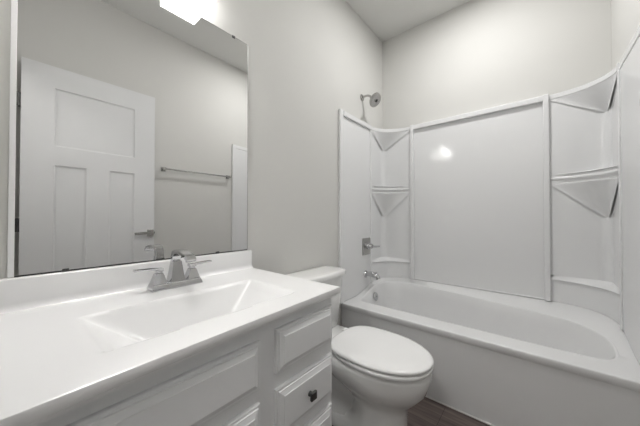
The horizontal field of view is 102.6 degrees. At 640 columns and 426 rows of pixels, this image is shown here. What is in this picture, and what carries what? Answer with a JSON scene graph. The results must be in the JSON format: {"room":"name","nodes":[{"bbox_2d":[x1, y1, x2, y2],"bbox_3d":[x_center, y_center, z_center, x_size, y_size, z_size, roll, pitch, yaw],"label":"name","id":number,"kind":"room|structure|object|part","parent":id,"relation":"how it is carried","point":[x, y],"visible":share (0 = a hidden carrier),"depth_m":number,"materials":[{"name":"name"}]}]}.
{"room":"bathroom","nodes":[
{"label":"bathroom","id":0,"kind":"room"},
{"bbox_2d":[0,0,382,325],"bbox_3d":[-0.197,-0.297,1.673,0.120,2.853,2.649,-1,-1,40],"label":"wall","id":1,"kind":"structure","parent":0,"point":[309,60],"depth_m":1.61,"materials":[{"name":"paint"}]},
{"bbox_2d":[0,250,252,313],"bbox_3d":[-0.635,0.238,1.024,0.034,0.094,0.858,-1,-1,40],"label":"backsplash","id":2,"kind":"structure","parent":1,"relation":"attached to","point":[32,291],"depth_m":0.86,"materials":[{"name":"stone"}]},
{"bbox_2d":[7,0,247,277],"bbox_3d":[-0.639,-0.352,1.047,0.008,1.088,0.800,-1,-1,40],"label":"wall mirror","id":3,"kind":"object","parent":1,"relation":"attached to","point":[128,119],"visible":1,"depth_m":0.94,"materials":[{"name":"clear glass"}]},
{"bbox_2d":[189,0,215,10],"bbox_3d":[-0.604,-1.004,1.014,0.117,0.168,0.436,-1,-1,40],"label":"vanity light","id":4,"kind":"object","parent":1,"relation":"attached to","point":[204,4],"visible":1,"depth_m":1.14,"materials":[{"name":"white glass"}]},
{"bbox_2d":[360,92,380,106],"bbox_3d":[0.430,-0.974,2.196,0.177,0.141,0.119,-1,-1,40],"label":"shower","id":5,"kind":"object","parent":1,"relation":"attached to","point":[375,99],"visible":1,"depth_m":2.16,"materials":[{"name":"silver metal"}]},
{"bbox_2d":[345,0,469,41],"bbox_3d":[0.088,-1.760,0.615,2.900,0.050,3.924,-1,-1,40],"label":"ceiling","id":6,"kind":"structure","parent":0,"point":[387,19],"depth_m":2.20,"materials":[{"name":"white paint"}]},
{"bbox_2d":[332,397,489,425],"bbox_3d":[0.088,1.142,0.583,2.900,0.050,3.924,-1,-1,40],"label":"floor","id":7,"kind":"structure","parent":0,"point":[428,412],"depth_m":1.42,"materials":[{"name":"wood"}]},
{"bbox_2d":[36,298,331,425],"bbox_3d":[-0.423,0.717,0.821,0.613,0.806,0.822,-1,-1,40],"label":"vanity cabinet","id":8,"kind":"object","parent":7,"relation":"on","point":[279,373],"visible":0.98,"depth_m":0.67,"materials":[{"name":"paint"}]},
{"bbox_2d":[0,250,339,425],"bbox_3d":[-0.412,0.297,0.836,0.618,0.217,0.858,-1,-1,40],"label":"countertop","id":9,"kind":"structure","parent":8,"relation":"on","point":[70,340],"depth_m":0.71,"materials":[{"name":"stone"}]},
{"bbox_2d":[133,249,211,292],"bbox_3d":[-0.517,0.210,0.959,0.168,0.144,0.276,-1,-1,40],"label":"sink faucet","id":10,"kind":"object","parent":9,"relation":"on","point":[176,278],"visible":1,"depth_m":0.97,"materials":[{"name":"silver metal"}]},
{"bbox_3d":[-0.618,0.205,0.923,0.024,0.012,0.091,-1,-1,40],"label":"lever","id":11,"kind":"part","parent":10,"relation":"part of","materials":[{"name":"silver metal"}]},
{"bbox_3d":[-0.597,0.235,0.947,0.045,0.050,0.047,-1,-1,40],"label":"handle","id":12,"kind":"part","parent":10,"relation":"part of","materials":[{"name":"silver metal"}]},
{"bbox_3d":[-0.558,0.271,0.993,0.062,0.023,0.180,-1,-1,40],"label":"plate","id":13,"kind":"part","parent":10,"relation":"part of","materials":[{"name":"silver metal"}]},
{"bbox_3d":[-0.558,0.223,0.993,0.050,0.076,0.052,-1,-1,40],"label":"spout","id":14,"kind":"part","parent":10,"relation":"part of","materials":[{"name":"silver metal"}]},
{"bbox_3d":[-0.511,0.163,0.955,0.153,0.050,0.036,-1,-1,40],"label":"spout","id":15,"kind":"part","parent":10,"relation":"part of","materials":[{"name":"silver metal"}]},
{"bbox_3d":[-0.519,0.236,1.039,0.045,0.050,0.047,-1,-1,40],"label":"handle","id":16,"kind":"part","parent":10,"relation":"part of","materials":[{"name":"silver metal"}]},
{"bbox_3d":[-0.498,0.207,1.064,0.024,0.012,0.091,-1,-1,40],"label":"lever","id":17,"kind":"part","parent":10,"relation":"part of","materials":[{"name":"silver metal"}]},
{"bbox_3d":[-0.302,0.740,0.540,0.021,0.437,0.427,-1,-1,40],"label":"cabinet door","id":18,"kind":"part","parent":8,"relation":"part of","materials":[{"name":"paint"}]},
{"bbox_3d":[-0.042,0.593,0.850,0.021,0.146,0.268,-1,-1,40],"label":"drawer","id":19,"kind":"part","parent":8,"relation":"part of","materials":[{"name":"paint"}]},
{"bbox_3d":[-0.042,0.409,0.852,0.021,0.131,0.268,-1,-1,40],"label":"drawer","id":20,"kind":"part","parent":8,"relation":"part of","materials":[{"name":"paint"}]},
{"bbox_3d":[-0.025,0.594,0.837,0.022,0.027,0.027,-1,-1,40],"label":"knob","id":21,"kind":"part","parent":8,"relation":"part of","materials":[{"name":"metal"}]},
{"bbox_3d":[-0.042,0.833,0.847,0.021,0.257,0.268,-1,-1,40],"label":"drawer","id":22,"kind":"part","parent":8,"relation":"part of","materials":[{"name":"paint"}]},
{"bbox_2d":[287,265,433,425],"bbox_3d":[0.204,0.746,1.413,0.793,0.761,0.438,-1,-1,40],"label":"toilet","id":23,"kind":"object","parent":7,"relation":"on","point":[378,375],"visible":0.76,"depth_m":1.24,"materials":[{"name":"ceramic"}]},
{"bbox_3d":[-0.019,0.387,1.606,0.208,0.039,0.438,-1,-1,40],"label":"tank lid","id":24,"kind":"part","parent":23,"relation":"part of","materials":[{"name":"ceramic"}]},
{"bbox_3d":[-0.022,0.574,1.607,0.180,0.334,0.408,-1,-1,40],"label":"tank","id":25,"kind":"part","parent":23,"relation":"part of","materials":[{"name":"ceramic"}]},
{"bbox_3d":[0.255,0.931,1.364,0.641,0.391,0.380,-1,-1,40],"label":"bowl","id":26,"kind":"part","parent":23,"relation":"part of","materials":[{"name":"ceramic"}]},
{"bbox_3d":[0.310,0.694,1.320,0.510,0.026,0.390,-1,-1,40],"label":"lid","id":27,"kind":"part","parent":23,"relation":"part of","materials":[{"name":"plastic"}]},
{"bbox_3d":[0.315,0.720,1.315,0.497,0.023,0.392,-1,-1,40],"label":"seat","id":28,"kind":"part","parent":23,"relation":"part of","materials":[{"name":"plastic"}]},
{"bbox_2d":[341,277,639,425],"bbox_3d":[0.971,0.863,1.766,1.523,0.535,0.709,-1,-1,40],"label":"bathtub","id":29,"kind":"object","parent":7,"relation":"on","point":[500,359],"visible":0.84,"depth_m":1.43,"materials":[{"name":"white ceramic"}]},
{"bbox_3d":[0.482,0.720,2.214,0.023,0.071,0.072,-1,-1,40],"label":"overflow plate","id":30,"kind":"part","parent":29,"relation":"part of","materials":[{"name":"silver metal"}]},
{"bbox_2d":[426,396,494,425],"bbox_3d":[0.746,1.126,1.496,1.529,0.010,0.010,-1,-1,40],"label":"trim","id":31,"kind":"structure","parent":29,"relation":"attached to","point":[426,396],"depth_m":1.45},
{"bbox_2d":[338,25,639,364],"bbox_3d":[0.966,-0.057,1.771,1.529,1.498,0.756,-1,-1,40],"label":"tub surround","id":32,"kind":"object","parent":29,"relation":"on","point":[537,197],"visible":1,"depth_m":1.86,"materials":[{"name":"white plastic"}]},
{"bbox_3d":[0.310,-0.053,2.155,0.030,1.498,0.499,-1,-1,40],"label":"panel","id":33,"kind":"part","parent":32,"relation":"part of","materials":[{"name":"white plastic"}]},
{"bbox_2d":[362,237,379,254],"bbox_3d":[0.460,0.294,2.225,0.138,0.148,0.132,-1,-1,40],"label":"shower valve","id":34,"kind":"object","parent":32,"relation":"attached to","point":[366,246],"visible":1,"depth_m":2.23,"materials":[{"name":"silver metal"}]},
{"bbox_2d":[364,270,379,279],"bbox_3d":[0.455,0.537,2.213,0.143,0.069,0.060,-1,-1,40],"label":"tub spout","id":35,"kind":"object","parent":32,"relation":"attached to","point":[376,276],"visible":1,"depth_m":2.20,"materials":[{"name":"silver metal"}]},
{"bbox_2d":[372,186,409,216],"bbox_3d":[0.648,-0.103,2.427,0.395,0.302,0.174,0,-1,-1],"label":"shelf","id":36,"kind":"object","parent":32,"relation":"attached to","point":[387,201],"depth_m":2.42,"materials":[{"name":"white plastic"}]},
{"bbox_3d":[1.195,-0.103,2.043,0.947,1.400,0.046,-1,-1,40],"label":"panel","id":37,"kind":"part","parent":32,"relation":"part of","materials":[{"name":"white plastic"}]},
{"bbox_2d":[550,165,617,216],"bbox_3d":[1.667,-0.113,1.568,0.173,0.302,0.392,0,-1,-8],"label":"shelf","id":38,"kind":"object","parent":32,"relation":"attached to","point":[589,192],"depth_m":1.62,"materials":[{"name":"white plastic"}]},
{"bbox_3d":[1.458,-0.064,1.188,0.026,1.498,0.499,-1,-1,40],"label":"panel","id":39,"kind":"part","parent":32,"relation":"part of","materials":[{"name":"white plastic"}]},
{"bbox_2d":[382,0,611,301],"bbox_3d":[1.248,-0.292,2.108,1.529,2.853,0.120,-1,-1,40],"label":"wall","id":40,"kind":"structure","parent":0,"point":[475,55],"depth_m":1.98,"materials":[{"name":"paint"}]},
{"bbox_2d":[611,0,639,69],"bbox_3d":[1.064,-0.309,0.610,0.120,2.853,2.649,-1,-1,40],"label":"wall","id":41,"kind":"structure","parent":0,"point":[625,14],"depth_m":1.38,"materials":[{"name":"paint"}]}
]}

